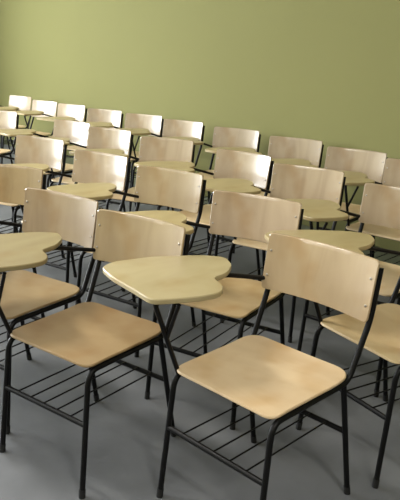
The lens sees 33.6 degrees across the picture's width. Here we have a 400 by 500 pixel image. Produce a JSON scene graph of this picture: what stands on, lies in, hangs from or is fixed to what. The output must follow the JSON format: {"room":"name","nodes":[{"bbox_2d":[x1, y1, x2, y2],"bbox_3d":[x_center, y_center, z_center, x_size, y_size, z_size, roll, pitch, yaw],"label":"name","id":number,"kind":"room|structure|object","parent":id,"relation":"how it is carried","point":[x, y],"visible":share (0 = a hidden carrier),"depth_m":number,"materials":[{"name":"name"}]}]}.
{"room":"classroom","nodes":[
{"label":"classroom","id":0,"kind":"room"},
{"bbox_2d":[0,0,399,250],"bbox_3d":[1.256,-1.537,4.592,0.200,3.200,14.900,-11,21,-37],"label":"wall","id":1,"kind":"structure","parent":0,"point":[327,71],"depth_m":5.80,"materials":[{"name":"green paint"}]},
{"bbox_2d":[0,136,399,265],"bbox_3d":[1.126,-0.036,4.971,0.012,0.100,14.500,-11,21,-37],"label":"baseboard","id":2,"kind":"structure","parent":1,"relation":"attached to","point":[68,160],"depth_m":4.83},
{"bbox_2d":[0,144,399,499],"bbox_3d":[-2.841,0.874,2.021,10.460,0.200,14.900,-11,21,-37],"label":"floor","id":3,"kind":"structure","parent":0,"point":[41,460],"depth_m":2.58,"materials":[{"name":"grey concrete"}]},
{"bbox_2d":[0,110,18,163],"bbox_3d":[-2.176,-0.904,6.292,0.740,0.814,0.561,8,18,21],"label":"chair","id":4,"kind":"object","parent":3,"relation":"on","point":[8,119],"visible":0.74,"depth_m":6.31,"materials":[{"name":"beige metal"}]},
{"bbox_2d":[0,95,32,163],"bbox_3d":[-2.534,-1.521,8.324,0.740,0.814,0.561,14,20,35],"label":"chair","id":5,"kind":"object","parent":3,"relation":"on","point":[23,102],"visible":0.42,"depth_m":8.33,"materials":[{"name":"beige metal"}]},
{"bbox_2d":[0,164,46,317],"bbox_3d":[-1.236,-0.003,3.365,0.740,0.814,0.561,8,18,21],"label":"chair","id":6,"kind":"object","parent":3,"relation":"on","point":[14,179],"visible":0.52,"depth_m":3.42,"materials":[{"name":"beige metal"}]},
{"bbox_2d":[0,100,57,163],"bbox_3d":[-2.083,-1.321,7.700,0.740,0.814,0.561,14,20,35],"label":"chair","id":7,"kind":"object","parent":3,"relation":"on","point":[50,108],"visible":0.53,"depth_m":7.68,"materials":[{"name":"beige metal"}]},
{"bbox_2d":[0,135,66,257],"bbox_3d":[-1.359,-0.345,4.501,0.740,0.814,0.561,11,19,28],"label":"chair","id":8,"kind":"object","parent":3,"relation":"on","point":[29,149],"visible":0.61,"depth_m":4.54,"materials":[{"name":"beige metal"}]},
{"bbox_2d":[0,119,89,220],"bbox_3d":[-1.364,-0.679,5.620,0.740,0.814,0.561,13,20,34],"label":"chair","id":9,"kind":"object","parent":3,"relation":"on","point":[76,131],"visible":0.55,"depth_m":5.59,"materials":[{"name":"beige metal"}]},
{"bbox_2d":[13,103,86,178],"bbox_3d":[-1.696,-1.194,7.314,0.740,0.814,0.561,13,20,34],"label":"chair","id":10,"kind":"object","parent":3,"relation":"on","point":[78,112],"visible":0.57,"depth_m":7.29,"materials":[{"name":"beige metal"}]},
{"bbox_2d":[0,188,102,433],"bbox_3d":[-0.864,0.180,2.789,0.740,0.814,0.561,13,20,33],"label":"chair","id":11,"kind":"object","parent":3,"relation":"on","point":[73,217],"visible":0.9,"depth_m":2.75,"materials":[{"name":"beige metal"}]},
{"bbox_2d":[8,149,130,309],"bbox_3d":[-0.867,-0.161,3.933,0.740,0.814,0.561,13,20,33],"label":"chair","id":12,"kind":"object","parent":3,"relation":"on","point":[88,166],"visible":0.44,"depth_m":3.94,"materials":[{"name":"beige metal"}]},
{"bbox_2d":[37,108,123,190],"bbox_3d":[-1.243,-1.020,6.777,0.740,0.814,0.561,10,19,27],"label":"chair","id":13,"kind":"object","parent":3,"relation":"on","point":[115,117],"visible":0.45,"depth_m":6.77,"materials":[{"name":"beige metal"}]},
{"bbox_2d":[45,126,133,211],"bbox_3d":[-0.978,-0.529,5.157,0.740,0.814,0.561,12,19,31],"label":"chair","id":14,"kind":"object","parent":3,"relation":"on","point":[98,137],"visible":0.36,"depth_m":5.17,"materials":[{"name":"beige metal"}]},
{"bbox_2d":[0,209,190,499],"bbox_3d":[-0.519,0.299,2.426,0.740,0.814,0.614,14,20,35],"label":"chair","id":15,"kind":"object","parent":3,"relation":"on","point":[93,336],"visible":0.91,"depth_m":2.35,"materials":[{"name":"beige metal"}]},
{"bbox_2d":[86,113,163,204],"bbox_3d":[-0.811,-0.889,6.385,0.740,0.814,0.561,11,19,29],"label":"chair","id":16,"kind":"object","parent":3,"relation":"on","point":[154,123],"visible":0.46,"depth_m":6.38,"materials":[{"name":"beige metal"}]},
{"bbox_2d":[47,165,206,356],"bbox_3d":[-0.401,0.005,3.426,0.656,0.814,0.561,13,20,33],"label":"chair","id":17,"kind":"object","parent":3,"relation":"on","point":[179,189],"visible":0.6,"depth_m":3.42,"materials":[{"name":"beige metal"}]},
{"bbox_2d":[69,136,194,261],"bbox_3d":[-0.493,-0.365,4.658,0.740,0.814,0.561,10,18,25],"label":"chair","id":18,"kind":"object","parent":3,"relation":"on","point":[151,148],"visible":0.48,"depth_m":4.70,"materials":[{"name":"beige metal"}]},
{"bbox_2d":[115,119,204,211],"bbox_3d":[-0.424,-0.745,5.943,0.740,0.814,0.561,12,20,31],"label":"chair","id":19,"kind":"object","parent":3,"relation":"on","point":[171,127],"visible":0.42,"depth_m":5.93,"materials":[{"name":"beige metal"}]},
{"bbox_2d":[134,149,273,280],"bbox_3d":[-0.015,-0.206,4.175,0.740,0.814,0.561,16,22,39],"label":"chair","id":20,"kind":"object","parent":3,"relation":"on","point":[256,168],"visible":0.56,"depth_m":4.14,"materials":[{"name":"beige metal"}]},
{"bbox_2d":[164,127,260,240],"bbox_3d":[0.028,-0.580,5.434,0.740,0.814,0.561,12,19,31],"label":"chair","id":21,"kind":"object","parent":3,"relation":"on","point":[222,136],"visible":0.38,"depth_m":5.46,"materials":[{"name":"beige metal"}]},
{"bbox_2d":[126,190,303,429],"bbox_3d":[-0.028,0.186,2.858,0.740,0.814,0.561,12,19,30],"label":"chair","id":22,"kind":"object","parent":3,"relation":"on","point":[234,214],"visible":0.49,"depth_m":2.85,"materials":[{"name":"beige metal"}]},
{"bbox_2d":[103,232,383,499],"bbox_3d":[0.083,0.390,2.184,0.614,0.814,0.740,-14,23,-43],"label":"chair","id":23,"kind":"object","parent":3,"relation":"on","point":[271,379],"visible":1,"depth_m":2.09,"materials":[{"name":"brown wood"}]},
{"bbox_2d":[205,136,323,252],"bbox_3d":[0.441,-0.415,4.925,0.740,0.814,0.561,12,19,31],"label":"chair","id":24,"kind":"object","parent":3,"relation":"on","point":[280,147],"visible":0.44,"depth_m":4.94,"materials":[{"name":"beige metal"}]},
{"bbox_2d":[203,163,345,342],"bbox_3d":[0.321,-0.042,3.661,0.740,0.814,0.561,13,20,32],"label":"chair","id":25,"kind":"object","parent":3,"relation":"on","point":[288,181],"visible":0.58,"depth_m":3.65,"materials":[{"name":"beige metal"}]},
{"bbox_2d":[271,146,387,256],"bbox_3d":[0.763,-0.260,4.440,0.740,0.814,0.561,14,21,36],"label":"chair","id":26,"kind":"object","parent":3,"relation":"on","point":[370,163],"visible":0.41,"depth_m":4.42,"materials":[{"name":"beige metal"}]},
{"bbox_2d":[265,230,399,488],"bbox_3d":[0.627,0.298,2.552,0.614,0.814,0.740,-8,19,-30],"label":"chair","id":27,"kind":"object","parent":3,"relation":"on","point":[383,339],"visible":0.58,"depth_m":2.47,"materials":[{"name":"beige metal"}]},
{"bbox_2d":[285,183,399,396],"bbox_3d":[0.683,0.118,3.163,0.740,0.814,0.561,16,22,40],"label":"chair","id":28,"kind":"object","parent":3,"relation":"on","point":[380,205],"visible":0.51,"depth_m":3.17,"materials":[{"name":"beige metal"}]},
{"bbox_2d":[343,158,399,304],"bbox_3d":[1.022,-0.121,4.001,0.740,0.814,0.561,16,22,40],"label":"chair","id":29,"kind":"object","parent":3,"relation":"on","point":[391,176],"visible":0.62,"depth_m":3.88,"materials":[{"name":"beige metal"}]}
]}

